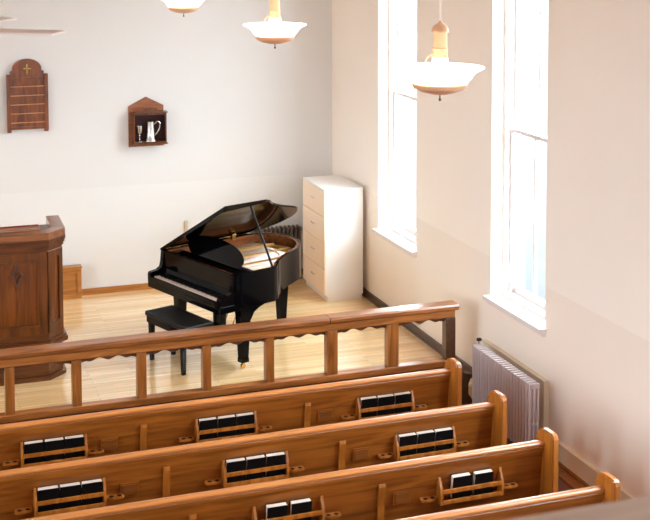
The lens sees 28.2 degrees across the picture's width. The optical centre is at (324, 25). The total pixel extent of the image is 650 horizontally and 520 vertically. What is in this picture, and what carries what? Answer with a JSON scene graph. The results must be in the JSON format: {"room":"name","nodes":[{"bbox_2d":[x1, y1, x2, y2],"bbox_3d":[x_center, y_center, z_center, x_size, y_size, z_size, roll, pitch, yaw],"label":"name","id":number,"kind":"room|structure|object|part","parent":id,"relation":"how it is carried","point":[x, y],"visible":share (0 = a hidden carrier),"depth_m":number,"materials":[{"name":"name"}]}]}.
{"room":"house of worship","nodes":[
{"label":"house of worship","id":0,"kind":"room"},
{"bbox_2d":[0,0,331,288],"bbox_3d":[-4.966,0.666,14.671,11.200,6.200,0.300,-2,5,-19],"label":"wall","id":1,"kind":"structure","parent":0,"point":[248,119],"depth_m":15.59,"materials":[{"name":"paint"}]},
{"bbox_2d":[6,59,48,132],"bbox_3d":[-3.454,0.812,15.015,0.472,0.855,0.063,-2,5,-19],"label":"hymn board","id":2,"kind":"object","parent":1,"relation":"attached to","point":[26,84],"visible":1,"depth_m":15.00,"materials":[{"name":"brown wood"}]},
{"bbox_2d":[128,96,167,146],"bbox_3d":[-2.115,1.154,15.468,0.449,0.600,0.140,-2,5,-19],"label":"display box","id":3,"kind":"object","parent":1,"relation":"attached to","point":[145,109],"visible":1,"depth_m":15.48,"materials":[{"name":"brown wood"}]},
{"bbox_2d":[136,126,142,141],"bbox_3d":[-2.213,1.293,15.436,0.072,0.185,0.072,-2,5,-19],"label":"chalice","id":4,"kind":"object","parent":3,"relation":"in","point":[138,128],"visible":1,"depth_m":15.41,"materials":[{"name":"grey metal"}]},
{"bbox_2d":[145,119,160,141],"bbox_3d":[-2.061,1.251,15.484,0.195,0.262,0.124,-2,5,-19],"label":"flagon","id":5,"kind":"object","parent":3,"relation":"in","point":[150,133],"visible":1,"depth_m":15.44,"materials":[{"name":"grey metal"}]},
{"bbox_2d":[184,220,187,231],"bbox_3d":[-1.692,2.448,15.777,0.040,0.140,0.024,-2,5,-19],"label":"wall switch","id":6,"kind":"object","parent":1,"relation":"attached to","point":[186,221],"visible":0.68,"depth_m":15.77,"materials":[{"name":"beige plastic"}]},
{"bbox_2d":[82,268,302,294],"bbox_3d":[-1.411,3.133,15.925,3.160,0.070,0.030,-2,5,-19],"label":"baseboard","id":7,"kind":"structure","parent":1,"relation":"attached to","point":[132,287],"depth_m":15.54,"materials":[{"name":"brown wood"}]},
{"bbox_2d":[0,274,471,412],"bbox_3d":[-4.247,3.663,12.851,11.200,0.500,4.630,-2,5,-19],"label":"floor","id":8,"kind":"structure","parent":0,"point":[105,315],"depth_m":13.31,"materials":[{"name":"brown wood"}]},
{"bbox_2d":[0,215,67,385],"bbox_3d":[-3.040,2.666,12.666,0.984,1.511,0.670,-2,5,-19],"label":"pulpit","id":9,"kind":"object","parent":8,"relation":"on","point":[31,263],"visible":0.98,"depth_m":12.43,"materials":[{"name":"brown wood"}]},
{"bbox_3d":[-2.942,2.583,12.377,0.570,0.800,0.026,-2,5,-19],"label":"frame","id":10,"kind":"part","parent":9,"relation":"part of","materials":[{"name":"brown wood"}]},
{"bbox_3d":[-3.042,2.100,12.626,0.968,0.125,0.662,-2,5,-19],"label":"cornice","id":11,"kind":"part","parent":9,"relation":"part of","materials":[{"name":"brown wood"}]},
{"bbox_3d":[-3.039,3.023,12.694,0.984,0.125,0.670,-2,5,-19],"label":"plinth moulding","id":12,"kind":"part","parent":9,"relation":"part of","materials":[{"name":"brown wood"}]},
{"bbox_3d":[-2.622,2.567,12.579,0.016,0.800,0.222,2,5,26],"label":"corner frame","id":13,"kind":"part","parent":9,"relation":"part of","materials":[{"name":"brown wood"}]},
{"bbox_2d":[63,264,81,299],"bbox_3d":[-3.938,3.058,14.976,2.230,0.378,0.125,-2,5,-19],"label":"wood panel","id":14,"kind":"object","parent":8,"relation":"on","point":[72,281],"visible":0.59,"depth_m":15.26,"materials":[{"name":"brown wood"}]},
{"bbox_2d":[145,305,212,375],"bbox_3d":[-1.461,3.148,12.941,0.335,0.500,0.750,-4,6,-39],"label":"piano bench","id":15,"kind":"object","parent":8,"relation":"on","point":[171,317],"visible":0.76,"depth_m":12.87,"materials":[{"name":"black wood"}]},
{"bbox_3d":[-1.752,3.194,13.100,0.050,0.385,0.050,-4,6,-39],"label":"leg","id":16,"kind":"part","parent":15,"relation":"part of","materials":[{"name":"black paint"}]},
{"bbox_2d":[145,305,212,329],"bbox_3d":[-1.461,2.924,12.923,0.335,0.050,0.750,-4,6,-39],"label":"seat cushion","id":17,"kind":"object","parent":15,"relation":"on","point":[171,317],"depth_m":12.87,"materials":[{"name":"black leather"}]},
{"bbox_3d":[-1.385,3.228,12.652,0.050,0.385,0.050,-4,6,-39],"label":"leg","id":18,"kind":"part","parent":15,"relation":"part of","materials":[{"name":"black paint"}]},
{"bbox_2d":[148,199,300,367],"bbox_3d":[-0.821,2.525,13.586,1.610,1.638,1.347,-4,6,-39],"label":"grand piano","id":19,"kind":"object","parent":8,"relation":"on","point":[214,266],"visible":0.82,"depth_m":13.32,"materials":[{"name":"black paint"}]},
{"bbox_3d":[-1.768,2.521,13.631,0.200,0.295,0.055,-4,6,-39],"label":"arm","id":20,"kind":"part","parent":19,"relation":"part of","materials":[{"name":"black paint"}]},
{"bbox_3d":[-1.537,2.993,13.749,0.130,0.555,0.110,-4,6,-39],"label":"leg","id":21,"kind":"part","parent":19,"relation":"part of","materials":[{"name":"black paint"}]},
{"bbox_2d":[171,249,244,274],"bbox_3d":[-1.214,2.436,13.253,0.210,0.020,1.240,-4,6,-39],"label":"music stand","id":22,"kind":"object","parent":19,"relation":"attached to","point":[205,263],"depth_m":13.23,"materials":[{"name":"black paint"}]},
{"bbox_3d":[-0.961,2.595,12.646,0.200,0.295,0.055,-4,6,-39],"label":"arm","id":23,"kind":"part","parent":19,"relation":"part of","materials":[{"name":"black paint"}]},
{"bbox_3d":[-0.803,2.036,13.649,1.455,0.673,1.216,-4,6,-39],"label":"lid","id":24,"kind":"part","parent":19,"relation":"part of","materials":[{"name":"black paint"}]},
{"bbox_3d":[-0.812,3.062,12.833,0.130,0.555,0.110,-4,6,-39],"label":"leg","id":25,"kind":"part","parent":19,"relation":"part of","materials":[{"name":"black paint"}]},
{"bbox_3d":[-0.759,2.492,13.630,1.325,0.026,1.230,-4,6,-39],"label":"iron plate","id":26,"kind":"part","parent":19,"relation":"part of","materials":[{"name":"gold metal"}]},
{"bbox_3d":[-0.473,2.965,14.075,0.130,0.555,0.110,-4,6,-39],"label":"leg","id":27,"kind":"part","parent":19,"relation":"part of","materials":[{"name":"black paint"}]},
{"bbox_2d":[250,224,301,278],"bbox_3d":[-0.608,2.827,16.039,0.644,0.660,0.150,-2,5,-19],"label":"radiator","id":28,"kind":"object","parent":8,"relation":"on","point":[295,231],"visible":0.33,"depth_m":16.03,"materials":[{"name":"metal"}]},
{"bbox_2d":[302,175,362,301],"bbox_3d":[0.078,2.532,15.508,0.505,1.325,0.822,-2,5,-19],"label":"cabinet","id":29,"kind":"object","parent":8,"relation":"on","point":[332,204],"visible":1,"depth_m":15.16,"materials":[{"name":"wood"}]},
{"bbox_3d":[-0.130,2.053,15.398,0.020,0.299,0.802,-2,5,-19],"label":"drawer","id":30,"kind":"part","parent":29,"relation":"part of","materials":[{"name":"white wood"}]},
{"bbox_3d":[-0.130,2.359,15.422,0.020,0.299,0.802,-2,5,-19],"label":"drawer","id":31,"kind":"part","parent":29,"relation":"part of","materials":[{"name":"beige wood"}]},
{"bbox_3d":[-0.129,2.665,15.445,0.020,0.299,0.802,-2,5,-19],"label":"drawer","id":32,"kind":"part","parent":29,"relation":"part of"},
{"bbox_3d":[-0.128,2.971,15.469,0.020,0.299,0.802,-2,5,-19],"label":"drawer","id":33,"kind":"part","parent":29,"relation":"part of","materials":[{"name":"white wood"}]},
{"bbox_2d":[332,0,649,497],"bbox_3d":[3.165,1.167,7.912,0.300,6.200,18.450,-2,5,-19],"label":"wall","id":34,"kind":"structure","parent":0,"point":[593,355],"depth_m":11.07,"materials":[{"name":"paint"}]},
{"bbox_2d":[372,0,416,257],"bbox_3d":[0.882,0.367,14.265,0.325,4.170,1.158,-2,5,-19],"label":"window","id":35,"kind":"structure","parent":34,"relation":"in","point":[401,235],"depth_m":14.76,"materials":[{"name":"white paint"}]},
{"bbox_3d":[0.830,2.412,14.403,0.205,0.072,1.158,-2,5,-19],"label":"sill","id":36,"kind":"part","parent":35,"relation":"part of","materials":[{"name":"white paint"}]},
{"bbox_3d":[0.966,1.546,14.382,0.035,1.540,0.993,-2,5,-19],"label":"sash","id":37,"kind":"part","parent":35,"relation":"part of","materials":[{"name":"white glass"}]},
{"bbox_3d":[0.999,-0.424,14.243,0.035,2.490,0.993,-2,5,-19],"label":"sash","id":38,"kind":"part","parent":35,"relation":"part of","materials":[{"name":"white glass"}]},
{"bbox_2d":[362,287,471,372],"bbox_3d":[0.786,3.235,14.433,0.034,0.085,4.300,-2,5,-19],"label":"baseboard","id":39,"kind":"structure","parent":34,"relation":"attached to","point":[411,327],"depth_m":13.76,"materials":[{"name":"brown wood"}]},
{"bbox_2d":[483,0,546,336],"bbox_3d":[1.819,0.572,11.580,0.325,4.170,1.110,-2,5,-19],"label":"window","id":40,"kind":"structure","parent":34,"relation":"in","point":[523,306],"depth_m":12.03,"materials":[{"name":"white paint"}]},
{"bbox_3d":[1.768,2.616,11.718,0.205,0.072,1.110,-2,5,-19],"label":"sill","id":41,"kind":"part","parent":40,"relation":"part of","materials":[{"name":"white paint"}]},
{"bbox_3d":[1.903,1.751,11.697,0.035,1.540,0.945,-2,5,-19],"label":"sash","id":42,"kind":"part","parent":40,"relation":"part of","materials":[{"name":"white paint"}]},
{"bbox_3d":[1.936,-0.219,11.558,0.035,2.490,0.945,-2,5,-19],"label":"sash","id":43,"kind":"part","parent":40,"relation":"part of","materials":[{"name":"white glass"}]},
{"bbox_2d":[482,339,548,427],"bbox_3d":[1.709,3.251,11.749,0.049,0.458,1.225,-2,5,-19],"label":"backboard","id":44,"kind":"object","parent":34,"relation":"attached to","point":[544,383],"visible":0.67,"depth_m":11.28,"materials":[{"name":"beige paint"}]},
{"bbox_2d":[558,461,589,488],"bbox_3d":[3.663,4.097,5.999,0.126,0.030,13.500,-2,5,-19],"label":"trim","id":45,"kind":"structure","parent":34,"relation":"attached to","point":[570,478],"depth_m":10.69,"materials":[{"name":"brown wood"}]},
{"bbox_2d":[558,441,634,499],"bbox_3d":[3.730,4.005,6.016,0.032,0.170,13.500,-2,5,-19],"label":"baseboard","id":46,"kind":"structure","parent":34,"relation":"attached to","point":[567,457],"depth_m":10.66,"materials":[{"name":"beige paint"}]},
{"bbox_2d":[507,438,572,491],"bbox_3d":[-1.213,4.420,4.172,11.200,0.310,13.820,-2,5,-19],"label":"floor","id":47,"kind":"structure","parent":0,"point":[562,486],"depth_m":10.59,"materials":[{"name":"brown wood"}]},
{"bbox_2d":[0,358,461,470],"bbox_3d":[-1.413,3.316,10.183,5.165,0.968,0.675,-2,5,-19],"label":"pew","id":48,"kind":"object","parent":47,"relation":"on","point":[105,433],"visible":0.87,"depth_m":10.15,"materials":[{"name":"brown wood"}]},
{"bbox_2d":[24,439,43,463],"bbox_3d":[-2.179,3.193,9.684,0.143,0.177,0.071,-2,5,-20],"label":"hymnal","id":49,"kind":"object","parent":48,"relation":"on","point":[33,446],"visible":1,"depth_m":9.66,"materials":[{"name":"black paper"}]},
{"bbox_2d":[44,436,63,461],"bbox_3d":[-2.037,3.189,9.732,0.143,0.177,0.072,-2,5,-19],"label":"hymnal","id":50,"kind":"object","parent":48,"relation":"on","point":[57,443],"visible":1,"depth_m":9.71,"materials":[{"name":"black paper"}]},
{"bbox_3d":[-2.026,3.200,9.700,0.456,0.030,0.014,-2,5,-19],"label":"rack rail","id":51,"kind":"part","parent":48,"relation":"part of","materials":[{"name":"brown wood"}]},
{"bbox_3d":[-2.025,3.275,9.706,0.456,0.030,0.014,-2,5,-19],"label":"rack rail","id":52,"kind":"part","parent":48,"relation":"part of","materials":[{"name":"brown wood"}]},
{"bbox_2d":[64,434,83,458],"bbox_3d":[-1.896,3.185,9.782,0.143,0.177,0.072,-2,5,-19],"label":"hymnal","id":53,"kind":"object","parent":48,"relation":"on","point":[72,441],"visible":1,"depth_m":9.76,"materials":[{"name":"black paper"}]},
{"bbox_2d":[198,416,217,439],"bbox_3d":[-0.918,3.156,10.127,0.143,0.177,0.071,-2,5,-19],"label":"hymnal","id":54,"kind":"object","parent":48,"relation":"on","point":[206,423],"visible":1,"depth_m":10.10,"materials":[{"name":"black paper"}]},
{"bbox_3d":[-1.349,2.984,9.974,5.065,0.038,0.043,-2,5,-19],"label":"rail moulding","id":55,"kind":"part","parent":48,"relation":"part of","materials":[{"name":"brown wood"}]},
{"bbox_3d":[-1.349,2.948,9.971,5.065,0.034,0.067,-2,5,-19],"label":"rail","id":56,"kind":"part","parent":48,"relation":"part of","materials":[{"name":"brown wood"}]},
{"bbox_2d":[217,414,235,437],"bbox_3d":[-0.776,3.152,10.176,0.143,0.177,0.072,-2,5,-19],"label":"hymnal","id":57,"kind":"object","parent":48,"relation":"on","point":[229,420],"visible":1,"depth_m":10.15,"materials":[{"name":"black paper"}]},
{"bbox_3d":[-0.764,3.238,10.149,0.456,0.030,0.014,-2,5,-19],"label":"rack rail","id":58,"kind":"part","parent":48,"relation":"part of","materials":[{"name":"brown wood"}]},
{"bbox_3d":[-0.765,3.162,10.144,0.456,0.030,0.014,-2,5,-19],"label":"rack rail","id":59,"kind":"part","parent":48,"relation":"part of","materials":[{"name":"brown wood"}]},
{"bbox_2d":[235,411,254,434],"bbox_3d":[-0.635,3.148,10.225,0.143,0.177,0.072,-2,5,-20],"label":"hymnal","id":60,"kind":"object","parent":48,"relation":"on","point":[244,418],"visible":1,"depth_m":10.20,"materials":[{"name":"black paper"}]},
{"bbox_2d":[359,395,377,417],"bbox_3d":[0.352,3.119,10.574,0.143,0.177,0.071,-2,5,-20],"label":"hymnal","id":61,"kind":"object","parent":48,"relation":"on","point":[367,401],"visible":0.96,"depth_m":10.55,"materials":[{"name":"black paper"}]},
{"bbox_2d":[377,393,394,415],"bbox_3d":[0.494,3.115,10.621,0.143,0.177,0.072,-2,5,-19],"label":"hymnal","id":62,"kind":"object","parent":48,"relation":"on","point":[383,399],"visible":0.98,"depth_m":10.60,"materials":[{"name":"black paper"}]},
{"bbox_3d":[0.506,3.200,10.596,0.456,0.030,0.014,-2,5,-19],"label":"rack rail","id":63,"kind":"part","parent":48,"relation":"part of","materials":[{"name":"brown wood"}]},
{"bbox_3d":[0.506,3.125,10.590,0.456,0.030,0.014,-2,5,-19],"label":"rack rail","id":64,"kind":"part","parent":48,"relation":"part of","materials":[{"name":"brown wood"}]},
{"bbox_2d":[393,391,411,412],"bbox_3d":[0.635,3.110,10.672,0.143,0.177,0.071,-2,5,-19],"label":"hymnal","id":65,"kind":"object","parent":48,"relation":"on","point":[405,396],"visible":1,"depth_m":10.65,"materials":[{"name":"black paper"}]},
{"bbox_3d":[0.999,3.245,11.030,0.050,0.968,0.675,-2,5,-19],"label":"panel","id":66,"kind":"part","parent":48,"relation":"part of","materials":[{"name":"brown wood"}]},
{"bbox_2d":[0,300,471,423],"bbox_3d":[-1.068,3.203,11.509,5.250,0.988,0.260,-2,5,-19],"label":"altar rail","id":67,"kind":"object","parent":47,"relation":"on","point":[74,353],"visible":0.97,"depth_m":11.58,"materials":[{"name":"brown wood"}]},
{"bbox_3d":[-2.679,3.092,10.987,0.078,0.408,0.090,-2,5,-19],"label":"post","id":68,"kind":"part","parent":67,"relation":"part of","materials":[{"name":"brown wood"}]},
{"bbox_3d":[-2.146,3.076,11.175,0.078,0.408,0.090,-2,5,-19],"label":"post","id":69,"kind":"part","parent":67,"relation":"part of","materials":[{"name":"brown wood"}]},
{"bbox_3d":[-1.613,3.060,11.363,0.078,0.408,0.090,-2,5,-19],"label":"post","id":70,"kind":"part","parent":67,"relation":"part of","materials":[{"name":"brown wood"}]},
{"bbox_3d":[-1.062,3.044,11.557,0.075,0.408,0.090,-2,5,-19],"label":"post","id":71,"kind":"part","parent":67,"relation":"part of","materials":[{"name":"brown wood"}]},
{"bbox_3d":[-1.161,3.409,11.534,5.080,0.195,0.020,-2,5,-19],"label":"kick panel","id":72,"kind":"part","parent":67,"relation":"part of","materials":[{"name":"brown wood"}]},
{"bbox_3d":[-0.509,3.028,11.752,0.075,0.408,0.090,-2,5,-19],"label":"post","id":73,"kind":"part","parent":67,"relation":"part of","materials":[{"name":"brown wood"}]},
{"bbox_3d":[0.055,3.011,11.951,0.105,0.408,0.090,-2,5,-19],"label":"post","id":74,"kind":"part","parent":67,"relation":"part of","materials":[{"name":"brown wood"}]},
{"bbox_3d":[0.625,2.994,12.151,0.110,0.408,0.092,-2,5,-19],"label":"post","id":75,"kind":"part","parent":67,"relation":"part of","materials":[{"name":"brown wood"}]},
{"bbox_3d":[1.181,2.978,12.348,0.100,0.408,0.090,-2,5,-19],"label":"post","id":76,"kind":"part","parent":67,"relation":"part of","materials":[{"name":"brown wood"}]},
{"bbox_2d":[0,390,506,519],"bbox_3d":[-1.141,3.376,9.400,5.165,0.968,0.675,-2,5,-20],"label":"pew","id":77,"kind":"object","parent":47,"relation":"on","point":[150,474],"visible":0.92,"depth_m":9.36,"materials":[{"name":"brown wood"}]},
{"bbox_2d":[37,484,58,511],"bbox_3d":[-1.904,3.253,8.896,0.143,0.177,0.071,-2,5,-20],"label":"hymnal","id":78,"kind":"object","parent":77,"relation":"on","point":[49,492],"visible":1,"depth_m":8.87,"materials":[{"name":"black paper"}]},
{"bbox_2d":[59,481,80,508],"bbox_3d":[-1.762,3.249,8.946,0.143,0.177,0.071,-2,5,-20],"label":"hymnal","id":79,"kind":"object","parent":77,"relation":"on","point":[70,489],"visible":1,"depth_m":8.93,"materials":[{"name":"black paper"}]},
{"bbox_3d":[-1.750,3.260,8.912,0.456,0.030,0.014,-2,5,-20],"label":"rack rail","id":80,"kind":"part","parent":77,"relation":"part of","materials":[{"name":"brown wood"}]},
{"bbox_3d":[-1.750,3.335,8.918,0.456,0.030,0.014,-2,5,-20],"label":"rack rail","id":81,"kind":"part","parent":77,"relation":"part of","materials":[{"name":"brown wood"}]},
{"bbox_2d":[81,478,102,505],"bbox_3d":[-1.621,3.245,8.996,0.143,0.177,0.070,-2,5,-20],"label":"hymnal","id":82,"kind":"object","parent":77,"relation":"on","point":[90,486],"visible":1,"depth_m":8.98,"materials":[{"name":"black paper"}]},
{"bbox_2d":[225,457,245,482],"bbox_3d":[-0.647,3.216,9.350,0.143,0.177,0.071,-2,5,-20],"label":"hymnal","id":83,"kind":"object","parent":77,"relation":"on","point":[234,464],"visible":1,"depth_m":9.33,"materials":[{"name":"black paper"}]},
{"bbox_3d":[-1.076,3.044,9.192,5.065,0.038,0.043,-2,5,-20],"label":"rail moulding","id":84,"kind":"part","parent":77,"relation":"part of","materials":[{"name":"brown wood"}]},
{"bbox_3d":[-1.076,3.008,9.189,5.065,0.034,0.067,-2,5,-20],"label":"rail","id":85,"kind":"part","parent":77,"relation":"part of","materials":[{"name":"brown wood"}]},
{"bbox_2d":[245,454,265,479],"bbox_3d":[-0.506,3.211,9.400,0.143,0.177,0.072,-2,5,-20],"label":"hymnal","id":86,"kind":"object","parent":77,"relation":"on","point":[255,461],"visible":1,"depth_m":9.38,"materials":[{"name":"black paper"}]},
{"bbox_3d":[-0.493,3.221,9.367,0.456,0.030,0.014,-2,5,-20],"label":"rack rail","id":87,"kind":"part","parent":77,"relation":"part of","materials":[{"name":"brown wood"}]},
{"bbox_3d":[-0.493,3.297,9.373,0.456,0.030,0.014,-2,5,-20],"label":"rack rail","id":88,"kind":"part","parent":77,"relation":"part of","materials":[{"name":"brown wood"}]},
{"bbox_2d":[265,451,285,476],"bbox_3d":[-0.365,3.207,9.451,0.143,0.177,0.072,-2,5,-20],"label":"hymnal","id":89,"kind":"object","parent":77,"relation":"on","point":[275,458],"visible":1,"depth_m":9.43,"materials":[{"name":"black paper"}]},
{"bbox_2d":[398,432,416,455],"bbox_3d":[0.620,3.177,9.807,0.143,0.177,0.072,-2,5,-20],"label":"hymnal","id":90,"kind":"object","parent":77,"relation":"on","point":[404,439],"visible":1,"depth_m":9.78,"materials":[{"name":"black paper"}]},
{"bbox_2d":[416,429,434,453],"bbox_3d":[0.760,3.173,9.859,0.143,0.177,0.071,-2,5,-20],"label":"hymnal","id":91,"kind":"object","parent":77,"relation":"on","point":[424,436],"visible":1,"depth_m":9.84,"materials":[{"name":"black paper"}]},
{"bbox_3d":[0.773,3.259,9.831,0.456,0.030,0.014,-2,5,-20],"label":"rack rail","id":92,"kind":"part","parent":77,"relation":"part of","materials":[{"name":"brown wood"}]},
{"bbox_3d":[0.773,3.183,9.825,0.456,0.030,0.014,-2,5,-20],"label":"rack rail","id":93,"kind":"part","parent":77,"relation":"part of","materials":[{"name":"brown wood"}]},
{"bbox_2d":[434,426,452,450],"bbox_3d":[0.902,3.169,9.908,0.143,0.177,0.071,-2,5,-20],"label":"hymnal","id":94,"kind":"object","parent":77,"relation":"on","point":[445,433],"visible":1,"depth_m":9.88,"materials":[{"name":"black paper"}]},
{"bbox_3d":[1.263,3.303,10.270,0.050,0.968,0.675,-2,5,-20],"label":"panel","id":95,"kind":"part","parent":77,"relation":"part of","materials":[{"name":"brown wood"}]},
{"bbox_2d":[21,427,558,519],"bbox_3d":[-0.881,3.433,8.655,5.165,0.968,0.675,-2,5,-20],"label":"pew","id":96,"kind":"object","parent":47,"relation":"on","point":[418,486],"visible":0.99,"depth_m":8.90,"materials":[{"name":"brown wood"}]},
{"bbox_2d":[265,501,287,518],"bbox_3d":[-0.325,3.271,8.624,0.143,0.177,0.072,-2,5,-19],"label":"hymnal","id":97,"kind":"object","parent":96,"relation":"on","point":[279,509],"visible":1,"depth_m":8.60,"materials":[{"name":"black paper"}]},
{"bbox_3d":[-0.233,3.278,8.621,0.456,0.030,0.014,-2,5,-20],"label":"rack rail","id":98,"kind":"part","parent":96,"relation":"part of","materials":[{"name":"brown wood"}]},
{"bbox_2d":[289,497,311,519],"bbox_3d":[-0.165,3.266,8.683,0.143,0.177,0.072,-2,5,-20],"label":"hymnal","id":99,"kind":"object","parent":96,"relation":"on","point":[297,506],"visible":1,"depth_m":8.66,"materials":[{"name":"black paper"}]},
{"bbox_3d":[-0.816,3.101,8.447,5.065,0.038,0.043,-2,5,-20],"label":"rail moulding","id":100,"kind":"part","parent":96,"relation":"part of","materials":[{"name":"brown wood"}]},
{"bbox_3d":[-0.833,3.447,8.523,5.065,0.760,0.122,-2,5,-20],"label":"panel","id":101,"kind":"part","parent":96,"relation":"part of","materials":[{"name":"brown wood"}]},
{"bbox_2d":[449,472,471,498],"bbox_3d":[0.951,3.232,9.087,0.143,0.177,0.071,-2,5,-20],"label":"hymnal","id":102,"kind":"object","parent":96,"relation":"on","point":[462,479],"visible":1,"depth_m":9.07,"materials":[{"name":"black paper"}]},
{"bbox_3d":[1.034,3.316,9.084,0.456,0.030,0.014,-2,5,-20],"label":"rack rail","id":103,"kind":"part","parent":96,"relation":"part of","materials":[{"name":"brown wood"}]},
{"bbox_3d":[1.034,3.240,9.078,0.456,0.030,0.014,-2,5,-20],"label":"rack rail","id":104,"kind":"part","parent":96,"relation":"part of","materials":[{"name":"brown wood"}]},
{"bbox_2d":[471,468,493,494],"bbox_3d":[1.111,3.227,9.143,0.143,0.177,0.072,-2,5,-20],"label":"hymnal","id":105,"kind":"object","parent":96,"relation":"on","point":[484,475],"visible":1,"depth_m":9.12,"materials":[{"name":"black paper"}]},
{"bbox_3d":[1.524,3.360,9.522,0.050,0.968,0.675,-2,5,-20],"label":"panel","id":106,"kind":"part","parent":96,"relation":"part of","materials":[{"name":"brown wood"}]},
{"bbox_2d":[472,338,539,442],"bbox_3d":[1.591,3.314,11.507,0.102,0.755,1.144,-2,5,-19],"label":"radiator","id":107,"kind":"object","parent":47,"relation":"on","point":[490,372],"visible":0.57,"depth_m":11.30,"materials":[{"name":"silver metal"}]},
{"bbox_2d":[395,472,620,519],"bbox_3d":[-0.617,3.490,7.902,5.165,0.968,0.675,-2,5,-20],"label":"pew","id":108,"kind":"object","parent":47,"relation":"on","point":[606,488],"visible":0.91,"depth_m":8.37,"materials":[{"name":"brown wood"}]},
{"bbox_3d":[-0.553,3.122,7.690,5.065,0.034,0.067,-2,5,-20],"label":"rail","id":109,"kind":"part","parent":108,"relation":"part of","materials":[{"name":"brown wood"}]},
{"bbox_3d":[-0.553,3.158,7.693,5.065,0.038,0.043,-2,5,-20],"label":"rail moulding","id":110,"kind":"part","parent":108,"relation":"part of","materials":[{"name":"brown wood"}]},
{"bbox_3d":[-0.569,3.504,7.769,5.065,0.760,0.122,-2,5,-20],"label":"panel","id":111,"kind":"part","parent":108,"relation":"part of","materials":[{"name":"brown wood"}]},
{"bbox_3d":[1.791,3.418,8.759,0.050,0.968,0.675,-2,5,-20],"label":"panel","id":112,"kind":"part","parent":108,"relation":"part of","materials":[{"name":"brown wood"}]},
{"bbox_3d":[-1.989,-1.873,5.879,11.200,0.200,18.450,-2,5,-19],"label":"ceiling","id":113,"kind":"structure","parent":0,"visible":0},
{"bbox_2d":[0,17,65,35],"bbox_3d":[-1.520,-0.804,4.755,0.917,1.759,0.917,-2,5,-26],"label":"ceiling fan","id":114,"kind":"object","parent":113,"relation":"hanging from","point":[40,32],"visible":1,"depth_m":4.65,"materials":[{"name":"paint"}]},
{"bbox_3d":[-1.409,-0.011,5.139,0.100,0.010,0.520,5,6,18],"label":"blade","id":115,"kind":"part","parent":114,"relation":"part of","materials":[{"name":"paint"}]},
{"bbox_3d":[-1.196,0.022,4.709,0.520,0.010,0.100,1,8,19],"label":"blade","id":116,"kind":"part","parent":114,"relation":"part of","materials":[{"name":"paint"}]},
{"bbox_2d":[162,0,203,16],"bbox_3d":[-1.476,-1.236,13.409,0.504,2.303,0.504,-2,5,-19],"label":"pendant lamp","id":117,"kind":"object","parent":113,"relation":"hanging from","point":[178,6],"visible":1,"depth_m":13.34,"materials":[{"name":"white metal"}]},
{"bbox_3d":[-1.473,-0.239,13.485,0.504,0.091,0.504,-2,5,-19],"label":"lamp shade","id":118,"kind":"part","parent":117,"relation":"part of","materials":[{"name":"white glass"}]},
{"bbox_2d":[243,0,305,48],"bbox_3d":[-0.402,-0.961,10.247,0.504,2.303,0.504,-2,5,-19],"label":"pendant lamp","id":119,"kind":"object","parent":113,"relation":"hanging from","point":[275,31],"visible":1,"depth_m":10.23,"materials":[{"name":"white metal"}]},
{"bbox_3d":[-0.400,0.036,10.324,0.504,0.091,0.504,-2,5,-19],"label":"lamp shade","id":120,"kind":"part","parent":119,"relation":"part of","materials":[{"name":"white glass"}]},
{"bbox_3d":[-0.400,-0.005,10.321,0.110,0.120,0.110,-2,5,-19],"label":"glass","id":121,"kind":"part","parent":119,"relation":"part of","materials":[{"name":"white glass"}]},
{"bbox_2d":[396,0,484,100],"bbox_3d":[0.650,-0.717,7.266,0.504,2.303,0.504,-2,5,-19],"label":"pendant lamp","id":122,"kind":"object","parent":113,"relation":"hanging from","point":[439,77],"visible":1,"depth_m":7.28,"materials":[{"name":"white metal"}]},
{"bbox_3d":[0.652,0.240,7.340,0.110,0.120,0.110,-2,5,-19],"label":"glass","id":123,"kind":"part","parent":122,"relation":"part of","materials":[{"name":"white glass"}]},
{"bbox_3d":[0.652,0.280,7.343,0.504,0.091,0.504,-2,5,-19],"label":"lamp shade","id":124,"kind":"part","parent":122,"relation":"part of","materials":[{"name":"white glass"}]},
{"bbox_3d":[0.201,2.118,-0.097,10.600,0.150,4.580,-2,5,-19],"label":"floor","id":125,"kind":"structure","parent":0,"visible":0},
{"bbox_2d":[509,496,649,519],"bbox_3d":[-0.533,1.395,1.959,10.600,0.980,0.160,-2,5,-19],"label":"rail","id":126,"kind":"object","parent":125,"relation":"on","point":[638,508],"visible":1,"depth_m":2.32,"materials":[{"name":"brown wood"}]}
]}

